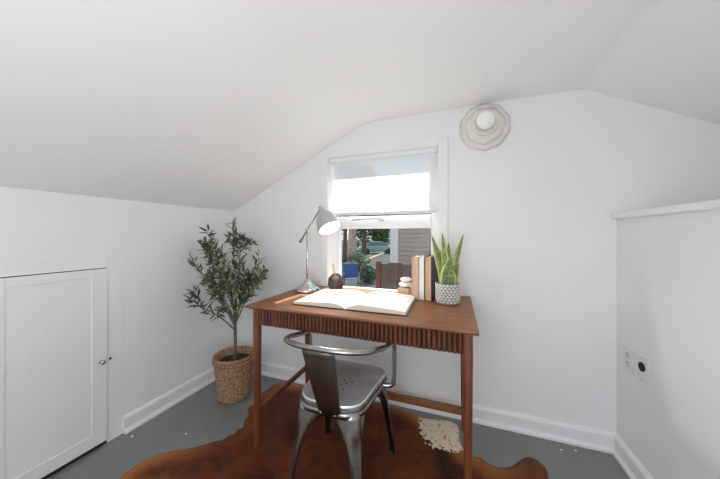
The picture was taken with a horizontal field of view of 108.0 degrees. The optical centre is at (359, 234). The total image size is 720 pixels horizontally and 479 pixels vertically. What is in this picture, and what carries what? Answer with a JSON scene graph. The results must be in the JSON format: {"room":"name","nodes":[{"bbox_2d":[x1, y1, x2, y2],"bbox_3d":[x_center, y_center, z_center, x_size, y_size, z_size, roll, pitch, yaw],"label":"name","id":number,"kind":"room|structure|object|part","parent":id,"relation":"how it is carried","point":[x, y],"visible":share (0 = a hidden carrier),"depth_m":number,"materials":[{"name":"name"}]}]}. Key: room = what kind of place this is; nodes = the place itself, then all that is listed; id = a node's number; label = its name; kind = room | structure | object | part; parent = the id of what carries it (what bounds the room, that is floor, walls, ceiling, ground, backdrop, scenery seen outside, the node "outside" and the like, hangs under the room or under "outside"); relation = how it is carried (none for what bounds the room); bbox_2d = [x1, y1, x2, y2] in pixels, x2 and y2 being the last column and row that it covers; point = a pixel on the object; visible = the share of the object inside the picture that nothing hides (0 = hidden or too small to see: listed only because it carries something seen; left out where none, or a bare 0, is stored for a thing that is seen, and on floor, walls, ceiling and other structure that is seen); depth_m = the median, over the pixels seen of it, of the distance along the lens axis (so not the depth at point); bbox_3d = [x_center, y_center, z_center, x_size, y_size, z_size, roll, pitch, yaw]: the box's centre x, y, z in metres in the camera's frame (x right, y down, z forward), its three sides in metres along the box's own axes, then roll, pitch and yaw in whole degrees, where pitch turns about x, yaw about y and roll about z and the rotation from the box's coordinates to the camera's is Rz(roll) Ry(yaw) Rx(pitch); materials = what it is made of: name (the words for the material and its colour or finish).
{"room":"home office","nodes":[
{"label":"home office","id":0,"kind":"room"},
{"bbox_2d":[0,186,233,415],"bbox_3d":[-1.808,0.432,0.367,0.100,1.388,4.055,0,0,20],"label":"wall","id":1,"kind":"structure","parent":0,"point":[167,343],"depth_m":1.59,"materials":[{"name":"paint"}]},
{"bbox_2d":[0,268,106,478],"bbox_3d":[-1.443,0.650,1.224,0.002,0.951,0.414,0,0,20],"label":"trim","id":2,"kind":"structure","parent":1,"relation":"attached to","point":[104,442],"depth_m":1.28,"materials":[{"name":"white wood"}]},
{"bbox_2d":[0,268,110,478],"bbox_3d":[-1.420,0.642,1.225,0.042,0.924,0.423,0,0,20],"label":"door","id":3,"kind":"structure","parent":1,"relation":"in","point":[53,327],"depth_m":1.22,"materials":[{"name":"paint"}]},
{"bbox_3d":[-1.358,0.671,1.379,0.032,0.023,0.023,0,0,20],"label":"knob","id":4,"kind":"part","parent":3,"relation":"part of","materials":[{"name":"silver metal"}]},
{"bbox_2d":[0,254,122,441],"bbox_3d":[-1.442,0.616,1.224,0.003,1.020,0.556,0,0,20],"label":"trim","id":5,"kind":"structure","parent":1,"relation":"attached to","point":[113,263],"depth_m":1.43,"materials":[{"name":"paint"}]},
{"bbox_2d":[123,367,214,433],"bbox_3d":[-1.198,1.078,1.856,0.030,0.096,0.799,0,0,20],"label":"baseboard","id":6,"kind":"structure","parent":1,"relation":"attached to","point":[146,412],"depth_m":1.69,"materials":[{"name":"paint"}]},
{"bbox_2d":[47,375,629,478],"bbox_3d":[-0.603,1.186,-0.071,2.665,0.120,4.255,0,0,20],"label":"floor","id":7,"kind":"structure","parent":0,"point":[200,415],"depth_m":1.41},
{"bbox_2d":[182,217,268,403],"bbox_3d":[-0.896,0.497,1.801,0.585,1.257,0.355,0,0,20],"label":"tree","id":8,"kind":"object","parent":7,"relation":"on","point":[233,366],"visible":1,"depth_m":1.79,"materials":[{"name":"green plant"}]},
{"bbox_2d":[212,345,252,403],"bbox_3d":[-0.881,0.977,1.836,0.278,0.298,0.279,0,0,20],"label":"basket","id":9,"kind":"object","parent":7,"relation":"on","point":[233,372],"depth_m":1.75,"materials":[{"name":"brown wicker"}]},
{"bbox_2d":[119,382,547,478],"bbox_3d":[-0.162,1.122,1.094,1.876,0.008,1.426,0,0,20],"label":"cowhide rug","id":10,"kind":"object","parent":7,"relation":"on","point":[425,448],"visible":0.73,"depth_m":1.33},
{"bbox_2d":[283,330,396,478],"bbox_3d":[-0.075,0.767,1.194,0.457,0.702,0.489,0,0,20],"label":"armchair","id":11,"kind":"object","parent":10,"relation":"on","point":[341,391],"visible":0.97,"depth_m":1.05,"materials":[{"name":"silver metal"}]},
{"bbox_3d":[-0.237,0.910,1.115,0.180,0.415,0.215,0,0,-25],"label":"leg","id":12,"kind":"part","parent":11,"relation":"part of","materials":[{"name":"silver metal"}]},
{"bbox_3d":[-0.160,0.572,1.020,0.152,0.291,0.072,0,0,20],"label":"backrest","id":13,"kind":"part","parent":11,"relation":"part of","materials":[{"name":"silver metal"}]},
{"bbox_3d":[-0.164,0.910,1.403,0.215,0.415,0.179,0,0,-25],"label":"leg","id":14,"kind":"part","parent":11,"relation":"part of","materials":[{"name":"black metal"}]},
{"bbox_3d":[-0.080,0.696,1.215,0.344,0.043,0.354,0,0,20],"label":"seat","id":15,"kind":"part","parent":11,"relation":"part of","materials":[{"name":"metal"}]},
{"bbox_3d":[-0.024,0.910,1.037,0.215,0.415,0.180,0,0,-25],"label":"leg","id":16,"kind":"part","parent":11,"relation":"part of","materials":[{"name":"silver metal"}]},
{"bbox_3d":[0.105,0.910,1.306,0.179,0.415,0.215,0,0,-25],"label":"leg","id":17,"kind":"part","parent":11,"relation":"part of","materials":[{"name":"silver metal"}]},
{"bbox_2d":[246,285,478,478],"bbox_3d":[0.032,0.746,1.460,1.110,0.760,0.613,0,0,20],"label":"writing desk","id":18,"kind":"object","parent":10,"relation":"on","point":[433,325],"visible":0.77,"depth_m":1.22,"materials":[{"name":"brown wood"}]},
{"bbox_3d":[-0.545,0.753,1.387,0.037,0.730,0.037,0,0,20],"label":"leg","id":19,"kind":"part","parent":18,"relation":"part of","materials":[{"name":"brown wood"}]},
{"bbox_3d":[-0.373,0.753,1.861,0.037,0.730,0.037,0,0,20],"label":"leg","id":20,"kind":"part","parent":18,"relation":"part of","materials":[{"name":"brown wood"}]},
{"bbox_2d":[295,206,341,293],"bbox_3d":[-0.270,0.091,1.660,0.333,0.551,0.162,0,0,33],"label":"desk lamp","id":21,"kind":"object","parent":18,"relation":"on","point":[327,222],"visible":1,"depth_m":1.66,"materials":[{"name":"silver metal"}]},
{"bbox_3d":[-0.326,-0.062,1.700,0.165,0.230,0.018,0,0,20],"label":"arm","id":22,"kind":"part","parent":21,"relation":"part of"},
{"bbox_3d":[-0.198,-0.086,1.613,0.166,0.187,0.155,0,0,20],"label":"lamp shade","id":23,"kind":"part","parent":21,"relation":"part of","materials":[{"name":"white metal"}]},
{"bbox_2d":[328,273,343,288],"bbox_3d":[-0.159,0.310,1.723,0.118,0.111,0.109,0,0,20],"label":"vase","id":24,"kind":"object","parent":18,"relation":"on","point":[335,281],"visible":0.89,"depth_m":1.69,"materials":[{"name":"brown metal"}]},
{"bbox_2d":[292,289,415,315],"bbox_3d":[-0.015,0.351,1.437,0.600,0.031,0.344,0,0,19],"label":"open book","id":25,"kind":"object","parent":18,"relation":"on","point":[381,302],"visible":1,"depth_m":1.36,"materials":[{"name":"paper"}]},
{"bbox_3d":[-0.061,0.428,1.206,0.996,0.081,0.025,0,0,20],"label":"reeded drawer","id":26,"kind":"part","parent":18,"relation":"part of","materials":[{"name":"brown wood"}]},
{"bbox_2d":[397,286,411,294],"bbox_3d":[0.271,0.340,1.578,0.069,0.052,0.091,0,0,25],"label":"box","id":27,"kind":"object","parent":18,"relation":"on","point":[402,290],"visible":0.6,"depth_m":1.54,"materials":[{"name":"beige wood"}]},
{"bbox_2d":[399,281,411,286],"bbox_3d":[0.273,0.297,1.577,0.080,0.034,0.086,0,0,20],"label":"pebble","id":28,"kind":"object","parent":27,"relation":"on","point":[402,284],"visible":0.9,"depth_m":1.55,"materials":[{"name":"white stone"}]},
{"bbox_2d":[400,277,411,281],"bbox_3d":[0.276,0.267,1.576,0.069,0.027,0.075,0,0,20],"label":"pebble","id":29,"kind":"object","parent":28,"relation":"on","point":[404,279],"visible":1,"depth_m":1.55,"materials":[{"name":"white stone"}]},
{"bbox_2d":[412,255,425,298],"bbox_3d":[0.350,0.244,1.545,0.037,0.243,0.150,0,0,32],"label":"book","id":30,"kind":"object","parent":18,"relation":"on","point":[414,258],"visible":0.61,"depth_m":1.49,"materials":[{"name":"beige paper"}]},
{"bbox_2d":[418,255,429,300],"bbox_3d":[0.382,0.245,1.525,0.035,0.242,0.150,0,0,32],"label":"book","id":31,"kind":"object","parent":18,"relation":"on","point":[421,260],"visible":0.47,"depth_m":1.46,"materials":[{"name":"white paper"}]},
{"bbox_2d":[425,255,438,301],"bbox_3d":[0.414,0.243,1.505,0.039,0.246,0.150,0,0,32],"label":"book","id":32,"kind":"object","parent":18,"relation":"on","point":[431,273],"visible":0.66,"depth_m":1.45,"materials":[{"name":"beige paper"}]},
{"bbox_2d":[431,234,463,305],"bbox_3d":[0.468,0.178,1.408,0.127,0.375,0.138,0,0,-30],"label":"potted snake plant","id":33,"kind":"object","parent":18,"relation":"on","point":[447,289],"visible":1,"depth_m":1.38,"materials":[{"name":"green plant"}]},
{"bbox_3d":[0.471,0.311,1.404,0.126,0.110,0.126,0,0,20],"label":"pot","id":34,"kind":"part","parent":33,"relation":"part of","materials":[{"name":"grey ceramic"}]},
{"bbox_3d":[0.598,0.757,1.508,0.037,0.738,0.037,0,0,20],"label":"leg","id":35,"kind":"part","parent":18,"relation":"part of","materials":[{"name":"brown wood"}]},
{"bbox_3d":[0.426,0.753,1.034,0.037,0.730,0.037,0,0,20],"label":"leg","id":36,"kind":"part","parent":18,"relation":"part of","materials":[{"name":"brown wood"}]},
{"bbox_2d":[0,0,719,210],"bbox_3d":[-0.023,-0.477,-0.319,3.925,0.825,4.185,0,0,20],"label":"ceiling","id":37,"kind":"structure","parent":0,"point":[209,104],"depth_m":1.06,"materials":[{"name":"paint"}]},
{"bbox_2d":[234,90,719,432],"bbox_3d":[0.699,0.701,1.667,3.925,3.250,0.140,0,0,20],"label":"wall","id":38,"kind":"structure","parent":0,"point":[533,210],"depth_m":1.49,"materials":[{"name":"paint"}]},
{"bbox_2d":[321,137,447,290],"bbox_3d":[0.149,-0.062,1.843,0.918,1.107,0.183,0,0,20],"label":"window","id":39,"kind":"structure","parent":38,"relation":"in","point":[439,225],"depth_m":1.81,"materials":[{"name":"paint"}]},
{"bbox_2d":[330,147,437,217],"bbox_3d":[0.138,-0.336,1.813,0.770,0.459,0.064,0,0,20],"label":"blind","id":40,"kind":"object","parent":39,"relation":"attached to","point":[400,182],"visible":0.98,"depth_m":1.79,"materials":[{"name":"fabric"}]},
{"bbox_3d":[0.143,-0.550,1.826,0.770,0.029,0.036,0,0,20],"label":"head rail","id":41,"kind":"part","parent":40,"relation":"part of","materials":[{"name":"paint"}]},
{"bbox_3d":[0.138,-0.091,1.883,0.726,0.090,0.066,0,0,20],"label":"meeting rail","id":42,"kind":"part","parent":39,"relation":"part of","materials":[{"name":"paint"}]},
{"bbox_2d":[261,361,615,453],"bbox_3d":[0.124,1.078,1.785,2.565,0.096,0.030,0,0,20],"label":"baseboard","id":43,"kind":"structure","parent":38,"relation":"attached to","point":[562,432],"depth_m":1.50,"materials":[{"name":"paint"}]},
{"bbox_2d":[460,103,510,150],"bbox_3d":[0.724,-0.646,1.509,0.276,0.284,0.140,0,0,20],"label":"wall light","id":44,"kind":"object","parent":38,"relation":"attached to","point":[485,126],"visible":1,"depth_m":1.53,"materials":[{"name":"beige ceramic"}]},
{"bbox_3d":[0.718,-0.658,1.492,0.104,0.104,0.104,0,0,20],"label":"globe","id":45,"kind":"part","parent":44,"relation":"part of","materials":[{"name":"white glass"}]},
{"bbox_2d":[616,209,719,478],"bbox_3d":[0.881,1.121,-0.035,0.100,2.409,2.935,0,0,20],"label":"wall","id":46,"kind":"structure","parent":0,"point":[668,265],"depth_m":1.02,"materials":[{"name":"paint"}]},
{"bbox_2d":[624,344,633,373],"bbox_3d":[1.293,0.596,1.259,0.010,0.116,0.072,0,0,20],"label":"power outlet","id":47,"kind":"object","parent":46,"relation":"attached to","point":[628,352],"visible":1,"depth_m":1.25,"materials":[{"name":"plastic"}]},
{"bbox_2d":[625,359,629,366],"bbox_3d":[1.290,0.617,1.260,0.003,0.034,0.034,0,0,20],"label":"receptacle","id":48,"kind":"object","parent":47,"relation":"attached to","point":[627,361],"depth_m":1.26,"materials":[{"name":"plastic"}]},
{"bbox_2d":[625,350,629,357],"bbox_3d":[1.290,0.575,1.260,0.003,0.034,0.034,0,0,20],"label":"receptacle","id":49,"kind":"object","parent":47,"relation":"attached to","point":[627,352],"depth_m":1.26,"materials":[{"name":"plastic"}]},
{"bbox_2d":[612,433,653,478],"bbox_3d":[0.820,1.078,-0.013,0.030,0.096,2.935,0,0,20],"label":"baseboard","id":50,"kind":"structure","parent":46,"relation":"attached to","point":[628,461],"depth_m":1.24,"materials":[{"name":"paint"}]},
{"bbox_2d":[637,353,648,385],"bbox_3d":[1.259,0.596,1.165,0.010,0.116,0.072,0,0,20],"label":"wall socket","id":51,"kind":"object","parent":46,"relation":"attached to","point":[642,362],"visible":1,"depth_m":1.16,"materials":[{"name":"plastic"}]},
{"bbox_2d":[611,199,719,218],"bbox_3d":[0.884,-0.097,-0.036,0.154,0.028,2.935,0,0,20],"label":"trim","id":52,"kind":"structure","parent":46,"relation":"on","point":[712,204],"depth_m":0.98,"materials":[{"name":"paint"}]},
{"label":"outside","id":53,"kind":"structure","parent":0,"visible":0},
{"bbox_2d":[342,240,389,263],"bbox_3d":[9.728,2.376,56.065,100.000,0.100,107.965,0,0,20],"label":"lawn","id":54,"kind":"structure","parent":53,"point":[371,253],"depth_m":36.86,"materials":[{"name":"green plant"}]},
{"bbox_2d":[342,215,350,262],"bbox_3d":[-1.367,-4.204,22.310,2.206,13.071,2.337,0,0,20],"label":"tree","id":55,"kind":"object","parent":54,"relation":"on","point":[344,255],"visible":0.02,"depth_m":22.12,"materials":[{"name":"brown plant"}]},
{"bbox_2d":[347,215,356,258],"bbox_3d":[-0.781,-5.747,25.816,3.324,16.165,3.611,0,0,-41],"label":"tree","id":56,"kind":"object","parent":54,"relation":"on","point":[351,232],"visible":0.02,"depth_m":25.47,"materials":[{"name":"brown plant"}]},
{"bbox_2d":[343,215,374,244],"bbox_3d":[0.603,-4.324,59.312,9.693,14.053,9.888,0,0,20],"label":"street tree","id":57,"kind":"object","parent":54,"relation":"on","point":[359,235],"visible":0.02,"depth_m":58.10,"materials":[{"name":"green plant"}]},
{"bbox_2d":[357,215,373,254],"bbox_3d":[0.474,-3.082,30.688,4.112,10.832,4.238,0,0,20],"label":"street tree","id":58,"kind":"object","parent":54,"relation":"on","point":[364,233],"visible":0.02,"depth_m":30.44,"materials":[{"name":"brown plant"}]},
{"bbox_2d":[358,252,385,262],"bbox_3d":[0.206,2.246,22.050,0.280,0.160,38.444,0,0,15],"label":"kerb","id":59,"kind":"object","parent":54,"relation":"on","point":[383,253],"depth_m":27.47,"materials":[{"name":"concrete"}]},
{"bbox_2d":[370,215,389,244],"bbox_3d":[3.419,-2.738,43.359,4.836,12.004,4.881,0,0,20],"label":"street tree","id":60,"kind":"object","parent":54,"relation":"on","point":[382,235],"visible":0.2,"depth_m":42.47,"materials":[{"name":"green plant"}]},
{"bbox_2d":[376,261,411,289],"bbox_3d":[1.459,1.421,4.795,2.403,1.809,0.110,0,0,20],"label":"wooden fence","id":61,"kind":"object","parent":54,"relation":"on","point":[388,276],"visible":0.08,"depth_m":5.08,"materials":[{"name":"brown wood"}]},
{"bbox_3d":[0.369,1.421,5.180,0.090,1.809,0.090,0,0,20],"label":"post","id":62,"kind":"part","parent":61,"relation":"part of","materials":[{"name":"brown wood"}]},
{"bbox_2d":[380,213,430,264],"bbox_3d":[4.518,0.311,9.424,6.200,4.030,6.500,0,0,20],"label":"house","id":63,"kind":"structure","parent":54,"relation":"on","point":[406,243],"depth_m":7.37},
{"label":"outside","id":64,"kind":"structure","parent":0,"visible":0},
{"bbox_2d":[342,253,389,287],"bbox_3d":[0.226,2.316,22.881,12.800,0.020,36.766,0,0,20],"label":"driveway","id":65,"kind":"structure","parent":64,"point":[384,259],"depth_m":13.55,"materials":[{"name":"grey asphalt"}]},
{"bbox_2d":[342,263,360,286],"bbox_3d":[-0.391,1.812,11.669,0.720,1.045,0.805,0,0,-10],"label":"garden chair","id":66,"kind":"object","parent":65,"relation":"on","point":[350,271],"visible":0.85,"depth_m":11.93,"materials":[{"name":"blue fabric"}]},
{"bbox_3d":[-0.444,1.612,11.965,0.720,0.600,0.202,0,0,-10],"label":"backrest","id":67,"kind":"part","parent":66,"relation":"part of","materials":[{"name":"blue fabric"}]},
{"bbox_2d":[348,250,370,271],"bbox_3d":[-0.056,1.660,16.460,1.498,1.380,1.485,0,0,20],"label":"bush","id":68,"kind":"object","parent":65,"relation":"on","point":[359,259],"visible":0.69,"depth_m":16.25,"materials":[{"name":"green plant"}]},
{"bbox_2d":[359,265,375,282],"bbox_3d":[0.416,1.912,12.660,0.927,0.915,0.934,0,0,20],"label":"bush","id":69,"kind":"object","parent":65,"relation":"on","point":[370,271],"visible":0.98,"depth_m":12.51,"materials":[{"name":"green plant"}]},
{"bbox_2d":[359,241,389,253],"bbox_3d":[2.136,1.576,32.878,4.481,1.500,1.800,0,0,-4],"label":"parked car","id":70,"kind":"object","parent":65,"relation":"on","point":[373,245],"visible":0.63,"depth_m":32.08,"materials":[{"name":"paint"}]}
]}

